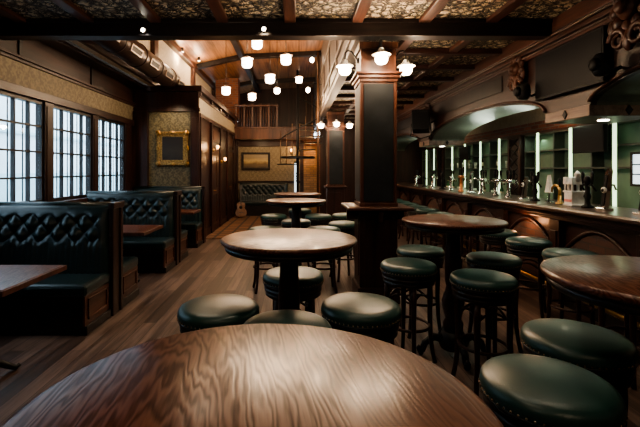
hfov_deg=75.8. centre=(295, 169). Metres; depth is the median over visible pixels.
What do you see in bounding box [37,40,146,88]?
trim
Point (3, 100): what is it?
neighbouring building
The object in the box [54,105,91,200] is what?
window
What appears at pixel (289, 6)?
ceiling beams
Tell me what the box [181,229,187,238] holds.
seat cushion
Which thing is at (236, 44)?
beams
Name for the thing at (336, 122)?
wall lamp
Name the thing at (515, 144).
pilaster
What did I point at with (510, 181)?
tap
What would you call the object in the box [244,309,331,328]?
bar stool
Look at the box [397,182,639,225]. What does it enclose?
countertop
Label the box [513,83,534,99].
speaker
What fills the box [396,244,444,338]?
bar stool
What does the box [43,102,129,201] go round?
trim
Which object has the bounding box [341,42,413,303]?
pillar
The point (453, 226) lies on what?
bar table
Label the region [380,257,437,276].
seat cushion
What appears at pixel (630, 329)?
bar stool
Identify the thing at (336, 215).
seat cushion
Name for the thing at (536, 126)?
wall
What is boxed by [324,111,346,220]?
pillar
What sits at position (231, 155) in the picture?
door
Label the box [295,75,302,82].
pendant lantern
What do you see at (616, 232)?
bar counter
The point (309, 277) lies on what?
seat cushion
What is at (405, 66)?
wall lamp
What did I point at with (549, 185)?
tap
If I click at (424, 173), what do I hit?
tap
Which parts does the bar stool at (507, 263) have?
leg, seat frame, leg, leg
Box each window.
[0,90,42,201]
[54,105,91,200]
[99,117,123,190]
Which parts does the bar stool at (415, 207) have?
seat frame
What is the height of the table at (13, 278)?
0.750 m
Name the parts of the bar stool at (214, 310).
seat frame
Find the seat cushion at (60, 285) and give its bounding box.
[2,273,109,297]
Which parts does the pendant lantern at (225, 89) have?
lamp shade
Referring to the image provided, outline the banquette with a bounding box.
[239,182,288,215]
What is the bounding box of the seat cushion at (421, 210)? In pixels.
[416,208,439,213]
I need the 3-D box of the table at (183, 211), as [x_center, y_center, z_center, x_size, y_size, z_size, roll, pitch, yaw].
[-2.565,1.125,7.565,1.490,0.750,0.590,0,0,0]
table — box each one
[0,265,66,369]
[1,324,503,426]
[123,225,162,281]
[181,209,200,214]
[220,228,356,309]
[266,198,325,265]
[274,192,320,217]
[402,214,508,370]
[540,255,639,316]
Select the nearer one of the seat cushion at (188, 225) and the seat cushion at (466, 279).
the seat cushion at (466, 279)
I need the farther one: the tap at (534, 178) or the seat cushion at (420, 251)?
the tap at (534, 178)
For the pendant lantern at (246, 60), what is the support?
hanging from the ceiling at (207, 50)
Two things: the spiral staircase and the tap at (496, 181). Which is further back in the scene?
the spiral staircase
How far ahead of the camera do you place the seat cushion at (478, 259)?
3.32 m
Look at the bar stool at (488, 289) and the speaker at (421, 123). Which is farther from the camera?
the speaker at (421, 123)
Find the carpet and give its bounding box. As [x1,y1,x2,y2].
[206,216,261,238]
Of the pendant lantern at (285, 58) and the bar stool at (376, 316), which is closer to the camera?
the bar stool at (376, 316)
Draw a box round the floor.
[0,215,639,426]
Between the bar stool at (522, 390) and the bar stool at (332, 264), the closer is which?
the bar stool at (522, 390)
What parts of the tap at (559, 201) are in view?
spout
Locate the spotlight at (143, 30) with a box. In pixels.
[140,27,146,33]
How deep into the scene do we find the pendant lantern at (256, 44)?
6.24 m
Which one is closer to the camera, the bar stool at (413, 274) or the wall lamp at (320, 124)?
the bar stool at (413, 274)
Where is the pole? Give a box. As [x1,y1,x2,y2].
[317,52,318,212]
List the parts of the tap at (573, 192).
arcade post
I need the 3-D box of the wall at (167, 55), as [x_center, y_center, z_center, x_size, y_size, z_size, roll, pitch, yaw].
[-3.000,-2.400,10.925,0.100,1.320,12.350,0,0,0]
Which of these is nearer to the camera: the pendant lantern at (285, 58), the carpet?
the pendant lantern at (285, 58)
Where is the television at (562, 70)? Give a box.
[535,25,610,100]
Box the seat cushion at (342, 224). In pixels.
[328,220,354,228]
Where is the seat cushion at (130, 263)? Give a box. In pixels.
[123,256,137,273]
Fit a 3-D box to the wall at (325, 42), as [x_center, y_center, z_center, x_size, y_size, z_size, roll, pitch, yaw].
[0.770,-2.550,10.925,0.100,1.900,12.350,0,0,0]
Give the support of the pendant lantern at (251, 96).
hanging from the ceiling at (207, 50)
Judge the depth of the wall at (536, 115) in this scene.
8.37 m
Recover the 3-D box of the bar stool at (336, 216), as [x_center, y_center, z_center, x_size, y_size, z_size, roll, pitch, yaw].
[0.800,1.100,6.700,0.437,0.799,0.436,0,0,23]
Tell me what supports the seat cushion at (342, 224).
on the bar stool at (345, 226)
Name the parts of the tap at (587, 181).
tap handle, tap handle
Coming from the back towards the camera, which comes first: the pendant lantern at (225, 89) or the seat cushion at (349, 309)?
the pendant lantern at (225, 89)
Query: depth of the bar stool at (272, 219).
6.43 m
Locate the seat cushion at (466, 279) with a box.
[450,268,518,291]
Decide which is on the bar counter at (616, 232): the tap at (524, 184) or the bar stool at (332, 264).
the tap at (524, 184)
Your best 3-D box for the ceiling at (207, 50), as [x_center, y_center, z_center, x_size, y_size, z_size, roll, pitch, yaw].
[-1.115,-3.260,10.900,3.870,0.540,12.400,0,0,0]
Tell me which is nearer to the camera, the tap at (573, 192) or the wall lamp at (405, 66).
the tap at (573, 192)
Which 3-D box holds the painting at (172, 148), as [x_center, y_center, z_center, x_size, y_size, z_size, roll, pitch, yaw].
[-2.578,-0.450,8.551,0.713,0.760,0.070,0,0,0]
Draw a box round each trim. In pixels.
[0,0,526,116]
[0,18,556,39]
[0,39,135,125]
[18,40,134,102]
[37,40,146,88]
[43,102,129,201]
[54,197,87,201]
[77,40,215,97]
[132,85,201,190]
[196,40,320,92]
[199,86,238,235]
[238,140,303,207]
[302,138,319,212]
[312,40,366,132]
[425,124,591,149]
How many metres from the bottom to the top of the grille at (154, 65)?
0.116 m
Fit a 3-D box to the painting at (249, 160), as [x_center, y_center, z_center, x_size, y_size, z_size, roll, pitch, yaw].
[-1.370,-0.300,13.965,0.970,0.600,0.050,0,0,0]
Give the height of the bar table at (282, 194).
1.102 m
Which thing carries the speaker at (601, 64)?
attached to the canopy
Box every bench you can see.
[0,201,138,335]
[86,190,187,272]
[134,186,205,247]
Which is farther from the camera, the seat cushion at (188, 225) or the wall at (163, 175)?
the wall at (163, 175)
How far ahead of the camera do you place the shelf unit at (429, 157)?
13.09 m
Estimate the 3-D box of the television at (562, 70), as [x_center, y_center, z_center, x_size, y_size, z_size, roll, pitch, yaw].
[2.853,-1.070,4.300,0.074,0.520,1.080,0,0,0]
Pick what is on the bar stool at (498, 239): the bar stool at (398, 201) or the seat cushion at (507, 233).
the seat cushion at (507, 233)
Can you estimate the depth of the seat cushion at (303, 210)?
7.42 m
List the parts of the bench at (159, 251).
tufted backrest, panel, post, panel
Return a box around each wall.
[0,55,133,190]
[69,40,211,93]
[149,112,189,185]
[199,95,234,228]
[216,78,425,213]
[237,87,312,126]
[313,40,345,126]
[426,120,579,148]
[466,108,544,135]
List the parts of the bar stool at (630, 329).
leg, leg, leg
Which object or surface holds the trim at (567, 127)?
attached to the wall
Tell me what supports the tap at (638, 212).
on the bar counter at (616, 232)
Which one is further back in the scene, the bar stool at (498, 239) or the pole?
the pole
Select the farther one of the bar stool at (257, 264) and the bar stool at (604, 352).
the bar stool at (257, 264)
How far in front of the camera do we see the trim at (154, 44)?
8.40 m
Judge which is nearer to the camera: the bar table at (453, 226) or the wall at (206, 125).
the bar table at (453, 226)
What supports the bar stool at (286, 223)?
on the floor
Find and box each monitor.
[460,146,470,159]
[572,124,607,153]
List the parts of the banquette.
tufted backrest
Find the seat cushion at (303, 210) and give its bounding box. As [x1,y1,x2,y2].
[288,208,310,212]
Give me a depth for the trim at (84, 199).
6.13 m
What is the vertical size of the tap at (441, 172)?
0.387 m
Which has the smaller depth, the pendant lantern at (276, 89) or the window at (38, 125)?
the window at (38, 125)
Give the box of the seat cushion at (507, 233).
[482,229,517,237]
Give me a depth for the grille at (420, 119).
8.40 m
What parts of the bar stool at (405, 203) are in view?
leg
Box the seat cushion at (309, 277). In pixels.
[263,266,323,288]
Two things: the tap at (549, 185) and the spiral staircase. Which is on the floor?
the spiral staircase
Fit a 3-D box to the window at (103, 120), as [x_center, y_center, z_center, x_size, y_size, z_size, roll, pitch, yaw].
[-3.446,-0.240,7.560,0.103,1.360,1.100,0,0,0]
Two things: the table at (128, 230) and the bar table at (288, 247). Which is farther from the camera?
the table at (128, 230)
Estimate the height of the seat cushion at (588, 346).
0.084 m
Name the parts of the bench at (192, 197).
tufted backrest, panel, post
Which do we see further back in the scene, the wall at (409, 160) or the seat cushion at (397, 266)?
the wall at (409, 160)
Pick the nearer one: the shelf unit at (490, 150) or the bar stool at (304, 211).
the bar stool at (304, 211)
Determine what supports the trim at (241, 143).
attached to the wall at (409, 160)
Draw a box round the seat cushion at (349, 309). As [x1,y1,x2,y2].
[321,292,401,327]
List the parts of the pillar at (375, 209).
dado panel, slate panel, panel frame, corner moulding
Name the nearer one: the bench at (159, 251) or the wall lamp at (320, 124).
the bench at (159, 251)
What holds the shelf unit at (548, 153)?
on the countertop
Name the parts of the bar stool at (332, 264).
leg, leg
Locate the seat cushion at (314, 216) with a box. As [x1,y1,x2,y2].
[305,213,331,219]
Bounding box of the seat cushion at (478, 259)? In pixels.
[466,251,521,268]
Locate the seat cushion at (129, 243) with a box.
[123,237,174,249]
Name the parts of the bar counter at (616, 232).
arched panel, arched panel, arch moulding, arched panel, arch moulding, arched panel, arch moulding, arched panel, cornice, arch moulding, arched panel, foot rail, arched panel, arch moulding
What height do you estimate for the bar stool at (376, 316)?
0.799 m
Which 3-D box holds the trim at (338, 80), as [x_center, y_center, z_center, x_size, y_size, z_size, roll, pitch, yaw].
[0.755,-2.100,10.875,0.170,1.160,12.250,0,0,0]
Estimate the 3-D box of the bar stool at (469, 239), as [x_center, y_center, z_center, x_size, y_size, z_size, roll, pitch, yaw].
[2.420,1.100,5.570,0.436,0.799,0.437,0,0,-35]
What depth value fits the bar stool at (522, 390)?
1.32 m
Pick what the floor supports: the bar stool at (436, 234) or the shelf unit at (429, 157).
the bar stool at (436, 234)
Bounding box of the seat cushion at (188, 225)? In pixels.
[181,221,202,229]
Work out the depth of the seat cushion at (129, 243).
5.97 m
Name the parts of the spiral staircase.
handrail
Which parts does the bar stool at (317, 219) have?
seat frame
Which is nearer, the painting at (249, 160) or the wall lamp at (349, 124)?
the wall lamp at (349, 124)
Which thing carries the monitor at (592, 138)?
attached to the shelf unit at (548, 153)
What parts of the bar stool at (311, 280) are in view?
leg, seat frame, leg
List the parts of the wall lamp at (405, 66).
lamp shade, globe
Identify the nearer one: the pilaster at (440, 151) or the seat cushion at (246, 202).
the pilaster at (440, 151)
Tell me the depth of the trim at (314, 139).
14.00 m
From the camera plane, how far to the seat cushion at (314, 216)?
6.45 m
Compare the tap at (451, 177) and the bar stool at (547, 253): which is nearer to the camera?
the bar stool at (547, 253)
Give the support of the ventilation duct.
attached to the wall
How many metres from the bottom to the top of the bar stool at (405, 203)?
0.799 m
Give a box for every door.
[213,129,220,231]
[229,137,233,216]
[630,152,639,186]
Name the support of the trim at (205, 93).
attached to the wall at (206, 125)
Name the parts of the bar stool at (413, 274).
leg, leg, seat frame, leg, leg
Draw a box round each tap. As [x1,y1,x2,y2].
[413,170,420,185]
[422,171,426,186]
[430,170,437,187]
[439,171,444,188]
[448,170,456,189]
[458,167,466,190]
[467,171,476,192]
[476,170,489,193]
[490,170,504,195]
[502,170,517,197]
[518,177,530,199]
[530,171,541,200]
[545,175,553,201]
[551,178,563,203]
[562,170,584,205]
[581,171,597,207]
[595,168,616,209]
[632,191,639,214]
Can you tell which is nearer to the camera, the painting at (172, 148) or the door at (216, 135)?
the painting at (172, 148)
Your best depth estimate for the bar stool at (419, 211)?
7.42 m
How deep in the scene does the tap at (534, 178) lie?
5.30 m
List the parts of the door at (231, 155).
panel, transom panel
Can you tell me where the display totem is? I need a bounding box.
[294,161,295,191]
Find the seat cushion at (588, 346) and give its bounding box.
[520,318,639,369]
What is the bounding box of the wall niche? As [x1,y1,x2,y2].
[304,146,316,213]
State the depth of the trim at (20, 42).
6.72 m
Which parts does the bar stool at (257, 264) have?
leg, leg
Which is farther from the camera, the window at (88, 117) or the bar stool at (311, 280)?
the window at (88, 117)
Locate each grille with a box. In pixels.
[129,43,143,57]
[149,58,159,70]
[413,112,427,128]
[513,87,520,96]
[588,58,599,70]
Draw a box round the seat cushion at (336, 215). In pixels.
[332,213,345,218]
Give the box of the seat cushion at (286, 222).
[281,218,310,225]
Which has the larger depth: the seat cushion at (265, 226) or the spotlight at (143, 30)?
the seat cushion at (265, 226)
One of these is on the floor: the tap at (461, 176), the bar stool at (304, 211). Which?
the bar stool at (304, 211)
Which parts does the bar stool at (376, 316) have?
nail trim, seat frame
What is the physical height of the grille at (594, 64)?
0.130 m
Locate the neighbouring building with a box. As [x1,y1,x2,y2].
[0,96,118,201]
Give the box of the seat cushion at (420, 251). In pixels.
[396,244,444,258]
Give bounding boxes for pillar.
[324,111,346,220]
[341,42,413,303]
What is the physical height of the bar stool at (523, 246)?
0.799 m
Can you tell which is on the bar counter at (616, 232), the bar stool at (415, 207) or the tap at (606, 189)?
the tap at (606, 189)
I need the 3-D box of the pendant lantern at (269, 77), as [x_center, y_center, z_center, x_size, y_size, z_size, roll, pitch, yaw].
[-0.501,-2.529,7.900,0.235,1.711,0.235,0,0,0]
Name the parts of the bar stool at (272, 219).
seat frame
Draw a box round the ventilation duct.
[91,40,184,88]
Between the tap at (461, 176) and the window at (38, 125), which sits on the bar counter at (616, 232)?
the tap at (461, 176)
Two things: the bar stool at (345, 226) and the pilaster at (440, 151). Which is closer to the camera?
the bar stool at (345, 226)
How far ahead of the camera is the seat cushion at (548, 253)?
3.57 m
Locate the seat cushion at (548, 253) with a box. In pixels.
[542,248,597,258]
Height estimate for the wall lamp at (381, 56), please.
0.301 m
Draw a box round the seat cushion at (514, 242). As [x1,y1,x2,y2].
[505,236,552,248]
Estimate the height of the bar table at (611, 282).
1.102 m
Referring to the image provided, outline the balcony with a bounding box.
[234,103,313,138]
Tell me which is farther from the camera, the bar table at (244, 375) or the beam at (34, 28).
the beam at (34, 28)
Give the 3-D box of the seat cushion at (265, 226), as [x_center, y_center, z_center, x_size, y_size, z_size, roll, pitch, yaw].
[-0.370,0.743,5.120,0.431,0.084,0.431,0,0,-11]
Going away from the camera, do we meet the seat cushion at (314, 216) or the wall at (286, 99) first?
the seat cushion at (314, 216)
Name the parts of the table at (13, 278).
edge trim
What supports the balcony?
attached to the wall at (206, 125)
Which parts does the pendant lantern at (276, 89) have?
lamp shade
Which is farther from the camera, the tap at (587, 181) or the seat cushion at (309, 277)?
the tap at (587, 181)
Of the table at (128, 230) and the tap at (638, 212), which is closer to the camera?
the tap at (638, 212)
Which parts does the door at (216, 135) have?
transom panel, panel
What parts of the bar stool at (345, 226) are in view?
leg, seat frame, leg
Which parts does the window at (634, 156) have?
pane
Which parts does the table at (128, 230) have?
edge trim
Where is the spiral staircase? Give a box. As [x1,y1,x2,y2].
[277,70,322,191]
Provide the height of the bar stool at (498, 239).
0.799 m
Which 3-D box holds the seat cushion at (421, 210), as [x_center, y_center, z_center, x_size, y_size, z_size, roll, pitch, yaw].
[2.420,0.743,7.520,0.431,0.084,0.431,0,0,20]
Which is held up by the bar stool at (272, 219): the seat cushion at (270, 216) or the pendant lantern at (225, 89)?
the seat cushion at (270, 216)
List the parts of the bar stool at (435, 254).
leg, seat frame, leg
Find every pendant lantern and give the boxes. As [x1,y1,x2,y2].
[221,85,230,94]
[240,55,253,67]
[247,92,256,100]
[251,40,262,49]
[264,72,275,83]
[273,87,280,93]
[280,52,291,64]
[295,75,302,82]
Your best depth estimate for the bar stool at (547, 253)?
3.59 m
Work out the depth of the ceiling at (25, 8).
4.32 m
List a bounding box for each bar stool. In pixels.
[177,294,259,332]
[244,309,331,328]
[249,225,281,293]
[260,213,286,265]
[262,266,323,312]
[281,218,310,266]
[288,208,310,218]
[305,213,331,262]
[308,225,339,292]
[321,292,401,344]
[328,220,354,281]
[332,213,354,263]
[380,257,437,362]
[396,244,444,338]
[397,200,409,235]
[398,202,418,240]
[407,205,428,244]
[416,208,439,245]
[427,212,452,259]
[449,268,518,395]
[460,235,479,263]
[465,251,522,352]
[478,354,627,426]
[479,229,517,253]
[505,236,552,317]
[519,318,639,426]
[541,248,597,324]
[598,306,639,389]
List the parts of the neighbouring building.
cornice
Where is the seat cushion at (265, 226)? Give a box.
[249,225,281,229]
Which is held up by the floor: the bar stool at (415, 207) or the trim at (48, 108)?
the bar stool at (415, 207)
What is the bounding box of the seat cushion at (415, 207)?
[409,205,428,209]
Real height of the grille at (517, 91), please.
0.130 m
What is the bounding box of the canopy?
[397,0,639,150]
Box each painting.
[155,130,188,166]
[241,152,269,169]
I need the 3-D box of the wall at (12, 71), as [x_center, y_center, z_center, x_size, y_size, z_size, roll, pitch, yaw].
[-3.439,-0.300,5.950,0.102,3.600,16.300,0,0,0]
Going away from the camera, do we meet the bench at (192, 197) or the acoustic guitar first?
the bench at (192, 197)
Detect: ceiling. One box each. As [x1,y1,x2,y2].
[0,0,582,118]
[174,40,322,93]
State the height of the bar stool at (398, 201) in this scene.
0.799 m
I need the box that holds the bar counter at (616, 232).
[397,182,639,342]
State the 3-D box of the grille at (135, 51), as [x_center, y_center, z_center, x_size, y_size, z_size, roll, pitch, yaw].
[-2.421,-1.810,6.220,0.071,0.116,0.420,0,0,0]
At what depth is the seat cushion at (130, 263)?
4.76 m
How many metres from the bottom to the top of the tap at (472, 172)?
0.378 m
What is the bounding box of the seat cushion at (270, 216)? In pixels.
[260,213,286,219]
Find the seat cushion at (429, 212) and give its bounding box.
[427,212,452,213]
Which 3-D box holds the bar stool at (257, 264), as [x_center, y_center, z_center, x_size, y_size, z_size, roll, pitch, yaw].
[-0.370,1.100,5.120,0.437,0.799,0.436,0,0,17]
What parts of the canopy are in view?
fascia panel, fascia panel, arch moulding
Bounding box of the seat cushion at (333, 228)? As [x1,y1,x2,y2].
[308,225,339,231]
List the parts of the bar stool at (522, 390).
seat frame, nail trim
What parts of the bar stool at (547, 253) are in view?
leg, leg, leg, leg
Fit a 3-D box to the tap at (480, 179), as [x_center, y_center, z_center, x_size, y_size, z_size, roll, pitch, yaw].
[3.123,0.199,6.850,0.145,0.402,0.270,0,0,0]
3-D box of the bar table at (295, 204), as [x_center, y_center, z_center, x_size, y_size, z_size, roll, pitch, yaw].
[0.000,0.951,5.500,0.804,1.102,0.804,0,0,25]
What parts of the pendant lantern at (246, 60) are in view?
lamp shade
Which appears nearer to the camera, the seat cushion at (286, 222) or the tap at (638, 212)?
the tap at (638, 212)
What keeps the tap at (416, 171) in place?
on the bar counter at (616, 232)
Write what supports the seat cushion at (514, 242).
on the bar stool at (523, 246)
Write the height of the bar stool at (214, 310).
0.799 m
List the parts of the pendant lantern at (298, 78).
lamp shade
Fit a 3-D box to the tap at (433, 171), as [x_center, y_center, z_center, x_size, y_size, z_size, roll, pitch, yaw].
[3.123,0.199,9.300,0.145,0.402,0.270,0,0,0]
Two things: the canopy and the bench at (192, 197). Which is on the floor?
the bench at (192, 197)
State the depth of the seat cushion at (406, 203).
8.69 m
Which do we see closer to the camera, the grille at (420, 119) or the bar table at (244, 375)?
the bar table at (244, 375)
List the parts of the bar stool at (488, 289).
leg, leg, seat frame, nail trim, leg, leg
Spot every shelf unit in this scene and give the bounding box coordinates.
[422,149,436,185]
[445,138,506,193]
[525,120,639,208]
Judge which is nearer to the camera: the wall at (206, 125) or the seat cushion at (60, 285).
the seat cushion at (60, 285)
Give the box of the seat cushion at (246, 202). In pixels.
[239,201,267,204]
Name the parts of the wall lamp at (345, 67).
lamp shade, globe, arm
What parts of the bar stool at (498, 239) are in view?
seat frame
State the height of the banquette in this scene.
1.080 m
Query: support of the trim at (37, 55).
attached to the wall at (12, 71)
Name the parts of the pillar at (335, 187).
dado panel, slate panel, corner moulding, panel frame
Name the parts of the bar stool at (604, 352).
seat frame, nail trim, leg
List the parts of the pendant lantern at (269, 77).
lamp shade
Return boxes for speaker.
[410,109,435,138]
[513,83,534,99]
[588,52,621,76]
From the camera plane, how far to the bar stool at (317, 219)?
6.43 m
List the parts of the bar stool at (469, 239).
leg, leg, leg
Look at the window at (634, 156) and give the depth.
5.01 m
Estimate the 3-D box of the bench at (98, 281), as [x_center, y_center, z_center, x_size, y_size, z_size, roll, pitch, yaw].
[-2.603,0.917,4.330,1.475,1.165,1.280,0,0,0]
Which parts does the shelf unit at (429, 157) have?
panel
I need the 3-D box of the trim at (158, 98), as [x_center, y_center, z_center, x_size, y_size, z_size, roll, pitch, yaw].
[-2.680,-0.130,8.550,1.440,3.260,0.100,0,0,0]
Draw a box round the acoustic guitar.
[235,185,246,216]
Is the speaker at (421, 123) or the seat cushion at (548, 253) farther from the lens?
the speaker at (421, 123)
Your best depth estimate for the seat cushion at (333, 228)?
5.03 m
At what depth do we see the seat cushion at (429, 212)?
6.80 m
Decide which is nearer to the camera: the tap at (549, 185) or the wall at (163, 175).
the tap at (549, 185)
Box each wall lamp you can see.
[317,117,326,127]
[332,115,340,126]
[336,50,358,75]
[344,117,352,127]
[372,38,390,64]
[396,50,414,75]
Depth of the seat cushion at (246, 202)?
13.40 m
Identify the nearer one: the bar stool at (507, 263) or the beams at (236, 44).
the bar stool at (507, 263)
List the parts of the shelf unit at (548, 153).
shelf, shelf, shelf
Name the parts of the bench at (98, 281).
tufted backrest, panel, post, panel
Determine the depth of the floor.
4.01 m
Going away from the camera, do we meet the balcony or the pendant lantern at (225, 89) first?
the pendant lantern at (225, 89)
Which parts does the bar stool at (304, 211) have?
seat frame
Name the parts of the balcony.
newel post, newel post, newel post, handrail, newel post, newel post, newel post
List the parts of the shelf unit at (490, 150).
shelf, shelf, shelf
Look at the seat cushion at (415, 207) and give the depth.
8.02 m
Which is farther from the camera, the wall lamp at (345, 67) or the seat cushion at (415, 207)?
the seat cushion at (415, 207)
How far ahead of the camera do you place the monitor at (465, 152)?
9.74 m
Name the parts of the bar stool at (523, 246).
seat frame, leg, leg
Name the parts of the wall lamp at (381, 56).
lamp shade, globe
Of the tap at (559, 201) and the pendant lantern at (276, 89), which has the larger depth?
the pendant lantern at (276, 89)
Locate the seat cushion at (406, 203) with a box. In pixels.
[400,202,418,205]
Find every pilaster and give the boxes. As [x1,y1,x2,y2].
[437,147,444,186]
[507,135,524,195]
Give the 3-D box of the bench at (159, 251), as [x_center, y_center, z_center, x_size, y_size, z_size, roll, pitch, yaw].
[-2.603,0.917,6.580,1.475,1.165,1.280,0,0,0]
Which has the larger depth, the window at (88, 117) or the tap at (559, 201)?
the window at (88, 117)
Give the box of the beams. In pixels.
[323,48,501,120]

